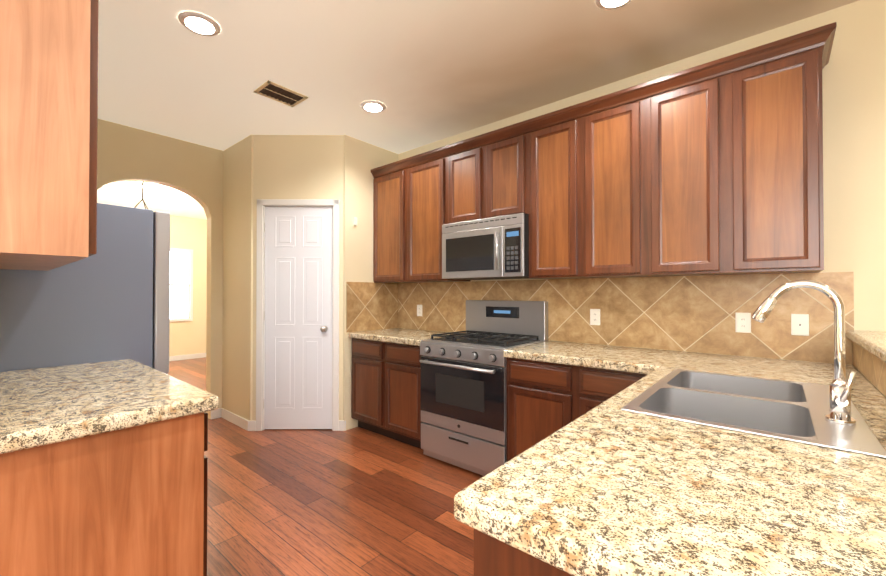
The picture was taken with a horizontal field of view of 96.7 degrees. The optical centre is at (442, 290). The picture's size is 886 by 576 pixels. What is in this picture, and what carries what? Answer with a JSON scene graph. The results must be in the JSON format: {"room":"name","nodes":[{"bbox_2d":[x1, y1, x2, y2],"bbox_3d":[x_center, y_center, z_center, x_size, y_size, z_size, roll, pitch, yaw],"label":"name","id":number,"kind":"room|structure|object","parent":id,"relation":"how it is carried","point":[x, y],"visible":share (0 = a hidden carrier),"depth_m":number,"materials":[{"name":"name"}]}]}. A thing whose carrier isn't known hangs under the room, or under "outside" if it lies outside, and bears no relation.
{"room":"kitchen","nodes":[
{"label":"kitchen","id":0,"kind":"room"},
{"bbox_2d":[0,0,98,270],"bbox_3d":[-1.601,-0.629,1.450,1.100,1.060,0.348,0,-1,40],"label":"upper cabinet","id":1,"kind":"object","parent":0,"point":[48,121],"visible":1,"depth_m":1.14,"materials":[{"name":"brown wood"}]},
{"bbox_2d":[97,119,222,418],"bbox_3d":[-2.503,-0.071,3.950,0.120,2.770,3.240,0,-1,40],"label":"wall","id":2,"kind":"structure","parent":0,"point":[131,154],"depth_m":3.88,"materials":[{"name":"paint"}]},
{"bbox_2d":[211,408,248,430],"bbox_3d":[-2.618,1.259,3.215,0.639,0.095,1.750,0,-1,40],"label":"baseboard","id":3,"kind":"structure","parent":2,"relation":"attached to","point":[235,419],"depth_m":3.92,"materials":[{"name":"white wood"}]},
{"bbox_2d":[169,215,206,355],"bbox_3d":[-5.684,-0.044,6.970,0.120,2.770,6.120,0,-1,40],"label":"wall","id":4,"kind":"structure","parent":0,"point":[187,337],"depth_m":7.76,"materials":[{"name":"paint"}]},
{"bbox_2d":[170,248,192,321],"bbox_3d":[-5.422,-0.107,7.240,0.130,1.400,1.430,0,-1,40],"label":"window","id":5,"kind":"structure","parent":4,"relation":"in","point":[179,284],"depth_m":7.67,"materials":[{"name":"white glass"}]},
{"bbox_2d":[169,353,205,360],"bbox_3d":[-5.633,1.293,6.914,0.013,0.095,5.880,0,-1,40],"label":"baseboard","id":6,"kind":"structure","parent":4,"relation":"attached to","point":[187,356],"depth_m":7.67,"materials":[{"name":"white wood"}]},
{"bbox_2d":[222,134,252,420],"bbox_3d":[-2.011,-0.072,3.926,0.660,2.770,0.100,0,-1,40],"label":"wall","id":7,"kind":"structure","parent":0,"point":[237,317],"depth_m":3.86,"materials":[{"name":"paint"}]},
{"bbox_2d":[252,135,342,420],"bbox_3d":[-1.361,-0.071,4.042,1.500,2.770,0.700,0,-1,-1],"label":"wall","id":8,"kind":"structure","parent":0,"point":[297,166],"depth_m":3.70,"materials":[{"name":"paint"}]},
{"bbox_2d":[249,420,345,430],"bbox_3d":[-1.357,1.264,3.672,0.900,0.095,0.013,0,-1,-1],"label":"baseboard","id":9,"kind":"structure","parent":8,"relation":"attached to","point":[342,425],"depth_m":3.67,"materials":[{"name":"white wood"}]},
{"bbox_2d":[256,199,338,430],"bbox_3d":[-1.358,0.231,3.731,0.769,2.162,0.116,0,-1,-1],"label":"trim","id":10,"kind":"structure","parent":8,"relation":"attached to","point":[262,204],"depth_m":3.68,"materials":[{"name":"white wood"}]},
{"bbox_2d":[263,207,332,428],"bbox_3d":[-1.363,0.260,3.680,0.647,2.087,0.111,0,-1,-1],"label":"pantry door","id":11,"kind":"structure","parent":8,"relation":"in","point":[298,316],"depth_m":3.70,"materials":[{"name":"white wood"}]},
{"bbox_2d":[168,357,483,575],"bbox_3d":[-1.676,1.324,2.316,12.400,0.050,8.000,0,-1,40],"label":"floor","id":12,"kind":"structure","parent":0,"point":[357,501],"depth_m":2.39,"materials":[{"name":"brown wood"}]},
{"bbox_2d":[0,203,169,373],"bbox_3d":[-2.183,0.417,2.401,0.908,1.765,0.762,0,-1,40],"label":"fridge","id":13,"kind":"object","parent":12,"relation":"on","point":[109,300],"visible":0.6,"depth_m":2.12,"materials":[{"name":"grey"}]},
{"bbox_2d":[0,412,207,575],"bbox_3d":[-1.502,0.860,1.553,1.210,0.864,0.654,0,-1,40],"label":"base cabinet","id":14,"kind":"object","parent":12,"relation":"on","point":[131,501],"visible":0.62,"depth_m":1.20,"materials":[{"name":"brown wood"}]},
{"bbox_2d":[0,359,218,453],"bbox_3d":[-1.484,0.402,1.551,1.245,0.050,0.668,0,-1,40],"label":"countertop","id":15,"kind":"structure","parent":14,"relation":"on","point":[45,406],"depth_m":1.35,"materials":[{"name":"stone"}]},
{"bbox_2d":[351,338,422,448],"bbox_3d":[-0.317,0.879,3.640,0.956,0.864,0.624,0,-1,40],"label":"base cabinet","id":16,"kind":"object","parent":12,"relation":"on","point":[386,389],"visible":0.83,"depth_m":3.38,"materials":[{"name":"brown wood"}]},
{"bbox_2d":[348,328,449,345],"bbox_3d":[-0.324,0.421,3.637,0.956,0.050,0.643,0,-1,40],"label":"countertop","id":17,"kind":"structure","parent":16,"relation":"on","point":[415,337],"depth_m":3.51,"materials":[{"name":"stone"}]},
{"bbox_2d":[420,300,547,475],"bbox_3d":[0.303,0.695,3.044,0.760,1.220,0.710,0,-1,40],"label":"range","id":18,"kind":"object","parent":12,"relation":"on","point":[463,401],"visible":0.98,"depth_m":2.86,"materials":[{"name":"silver metal"}]},
{"bbox_2d":[474,529,572,575],"bbox_3d":[0.537,0.852,0.746,0.736,0.864,0.670,0,-1,40],"label":"base cabinet","id":19,"kind":"object","parent":12,"relation":"on","point":[493,556],"visible":0.02,"depth_m":0.66,"materials":[{"name":"brown wood"}]},
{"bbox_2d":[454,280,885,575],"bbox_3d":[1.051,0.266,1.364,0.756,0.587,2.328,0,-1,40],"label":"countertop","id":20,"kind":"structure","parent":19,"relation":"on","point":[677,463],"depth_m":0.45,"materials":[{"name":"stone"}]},
{"bbox_2d":[621,369,885,457],"bbox_3d":[1.044,0.464,1.369,0.560,0.190,0.860,0,-1,40],"label":"sink","id":21,"kind":"object","parent":20,"relation":"in","point":[793,412],"depth_m":1.33,"materials":[{"name":"silver metal"}]},
{"bbox_2d":[751,280,855,425],"bbox_3d":[1.032,0.169,1.139,0.224,0.397,0.090,0,-1,40],"label":"faucet","id":22,"kind":"object","parent":20,"relation":"on","point":[839,388],"depth_m":1.09,"materials":[{"name":"silver metal"}]},
{"bbox_2d":[506,357,647,461],"bbox_3d":[0.973,0.869,2.517,0.938,0.864,0.664,0,-1,40],"label":"base cabinet","id":23,"kind":"object","parent":12,"relation":"on","point":[545,400],"visible":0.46,"depth_m":2.38,"materials":[{"name":"brown wood"}]},
{"bbox_2d":[343,135,397,429],"bbox_3d":[-0.745,-0.071,3.965,0.100,2.770,0.660,0,-1,40],"label":"wall","id":24,"kind":"structure","parent":0,"point":[359,157],"depth_m":3.78,"materials":[{"name":"paint"}]},
{"bbox_2d":[353,217,356,225],"bbox_3d":[-0.839,-0.658,3.764,0.021,0.080,0.035,0,-1,40],"label":"sensor","id":25,"kind":"object","parent":24,"relation":"attached to","point":[354,221],"visible":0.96,"depth_m":3.75,"materials":[{"name":"white plastic"}]},
{"bbox_2d":[346,282,397,331],"bbox_3d":[-0.693,0.161,3.939,0.006,0.475,0.651,0,-1,40],"label":"backsplash","id":26,"kind":"structure","parent":24,"relation":"attached to","point":[371,306],"depth_m":3.91,"materials":[{"name":"tile"}]},
{"bbox_2d":[97,0,858,219],"bbox_3d":[-1.676,-1.496,2.341,12.400,0.050,8.000,0,-1,40],"label":"ceiling","id":27,"kind":"structure","parent":0,"point":[425,72],"depth_m":2.50,"materials":[{"name":"paint"}]},
{"bbox_2d":[134,182,148,209],"bbox_3d":[-3.687,-1.030,4.835,0.560,0.837,0.560,0,-1,40],"label":"pendant light","id":28,"kind":"object","parent":27,"relation":"hanging from","point":[142,185],"visible":0.1,"depth_m":4.83,"materials":[{"name":"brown metal"}]},
{"bbox_2d":[178,11,220,35],"bbox_3d":[-1.344,-1.465,2.176,0.200,0.010,0.200,0,-1,40],"label":"recessed light","id":29,"kind":"object","parent":27,"relation":"in","point":[199,23],"visible":0.98,"depth_m":2.16,"materials":[{"name":"white"}]},
{"bbox_2d":[253,80,307,106],"bbox_3d":[-1.207,-1.460,2.939,0.230,0.008,0.310,0,-1,40],"label":"ceiling vent","id":30,"kind":"object","parent":27,"relation":"in","point":[278,93],"visible":1,"depth_m":2.93,"materials":[{"name":"beige metal"}]},
{"bbox_2d":[360,100,385,112],"bbox_3d":[-0.556,-1.457,3.134,0.200,0.010,0.200,0,-1,40],"label":"recessed light","id":31,"kind":"object","parent":27,"relation":"in","point":[372,106],"visible":0.98,"depth_m":3.11,"materials":[{"name":"white"}]},
{"bbox_2d":[595,0,631,9],"bbox_3d":[0.866,-1.467,1.965,0.200,0.010,0.200,0,-1,40],"label":"recessed light","id":32,"kind":"object","parent":27,"relation":"in","point":[609,4],"visible":1,"depth_m":2.01,"materials":[{"name":"white"}]},
{"bbox_2d":[398,0,885,363],"bbox_3d":[1.487,-0.084,2.606,7.940,2.770,0.120,0,-1,40],"label":"wall","id":33,"kind":"structure","parent":0,"point":[854,146],"depth_m":2.02,"materials":[{"name":"paint"}]},
{"bbox_2d":[371,158,425,282],"bbox_3d":[-0.413,-0.639,3.915,0.470,1.124,0.351,0,-1,40],"label":"upper cabinet","id":34,"kind":"object","parent":33,"relation":"attached to","point":[390,180],"depth_m":3.77,"materials":[{"name":"brown wood"}]},
{"bbox_2d":[407,146,470,281],"bbox_3d":[-0.049,-0.642,3.605,0.487,1.124,0.351,0,-1,40],"label":"upper cabinet","id":35,"kind":"object","parent":33,"relation":"attached to","point":[427,171],"depth_m":3.47,"materials":[{"name":"brown wood"}]},
{"bbox_2d":[447,134,482,223],"bbox_3d":[0.282,-0.877,3.326,0.381,0.659,0.351,0,-1,40],"label":"upper cabinet","id":36,"kind":"object","parent":33,"relation":"attached to","point":[464,157],"depth_m":3.19,"materials":[{"name":"brown wood"}]},
{"bbox_2d":[483,120,526,218],"bbox_3d":[0.572,-0.879,3.080,0.380,0.659,0.351,0,-1,40],"label":"upper cabinet","id":37,"kind":"object","parent":33,"relation":"attached to","point":[505,148],"depth_m":2.95,"materials":[{"name":"brown wood"}]},
{"bbox_2d":[442,213,528,279],"bbox_3d":[0.395,-0.320,3.161,0.756,0.449,0.428,0,-1,40],"label":"microwave","id":38,"kind":"object","parent":37,"relation":"attached to","point":[489,248],"visible":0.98,"depth_m":2.98,"materials":[{"name":"silver metal"}]},
{"bbox_2d":[527,102,584,278],"bbox_3d":[0.863,-0.649,2.830,0.386,1.124,0.351,0,-1,40],"label":"upper cabinet","id":39,"kind":"object","parent":33,"relation":"attached to","point":[554,139],"depth_m":2.69,"materials":[{"name":"brown wood"}]},
{"bbox_2d":[583,82,646,277],"bbox_3d":[1.158,-0.651,2.580,0.386,1.124,0.351,0,-1,40],"label":"upper cabinet","id":40,"kind":"object","parent":33,"relation":"attached to","point":[615,123],"depth_m":2.43,"materials":[{"name":"brown wood"}]},
{"bbox_2d":[398,272,853,364],"bbox_3d":[0.805,0.153,3.098,3.378,0.475,0.006,0,-1,40],"label":"backsplash","id":41,"kind":"structure","parent":33,"relation":"attached to","point":[688,313],"depth_m":2.54,"materials":[{"name":"tile"}]},
{"bbox_2d":[417,305,421,315],"bbox_3d":[-0.236,0.204,3.974,0.072,0.116,0.007,0,-1,40],"label":"electrical outlet","id":42,"kind":"object","parent":41,"relation":"attached to","point":[419,310],"visible":1,"depth_m":3.97,"materials":[{"name":"white plastic"}]},
{"bbox_2d":[590,309,599,324],"bbox_3d":[1.097,0.193,2.840,0.072,0.116,0.007,0,-1,40],"label":"electrical outlet","id":43,"kind":"object","parent":41,"relation":"attached to","point":[594,316],"visible":1,"depth_m":2.84,"materials":[{"name":"white plastic"}]},
{"bbox_2d":[735,312,750,332],"bbox_3d":[1.745,0.188,2.289,0.072,0.116,0.007,0,-1,40],"label":"electrical outlet","id":44,"kind":"object","parent":41,"relation":"attached to","point":[742,322],"visible":1,"depth_m":2.29,"materials":[{"name":"white plastic"}]},
{"bbox_2d":[791,314,808,335],"bbox_3d":[1.931,0.187,2.130,0.072,0.116,0.008,0,-1,40],"label":"electrical outlet","id":45,"kind":"object","parent":41,"relation":"attached to","point":[800,324],"visible":1,"depth_m":2.13,"materials":[{"name":"white plastic"}]},
{"bbox_2d":[647,57,730,276],"bbox_3d":[1.452,-0.653,2.329,0.387,1.124,0.351,0,-1,40],"label":"upper cabinet","id":46,"kind":"object","parent":33,"relation":"attached to","point":[714,167],"depth_m":2.18,"materials":[{"name":"brown wood"}]},
{"bbox_2d":[727,25,826,274],"bbox_3d":[1.741,-0.655,2.084,0.371,1.124,0.351,0,-1,40],"label":"upper cabinet","id":47,"kind":"object","parent":33,"relation":"attached to","point":[775,100],"depth_m":1.94,"materials":[{"name":"brown wood"}]},
{"bbox_2d":[852,341,885,395],"bbox_3d":[1.279,0.304,1.053,0.008,0.135,2.491,0,-1,40],"label":"backsplash","id":48,"kind":"structure","parent":33,"relation":"attached to","point":[870,367],"depth_m":1.61,"materials":[{"name":"tile"}]},
{"bbox_3d":[1.334,0.761,1.007,0.130,1.051,2.498,0,-1,40],"label":"bar","id":49,"kind":"object","parent":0,"visible":0},
{"bbox_2d":[845,330,885,361],"bbox_3d":[1.431,0.213,0.897,0.495,0.042,2.529,0,-1,40],"label":"bar","id":50,"kind":"object","parent":49,"relation":"on","point":[873,342],"visible":0.88,"depth_m":1.62,"materials":[{"name":"stone"}]}
]}

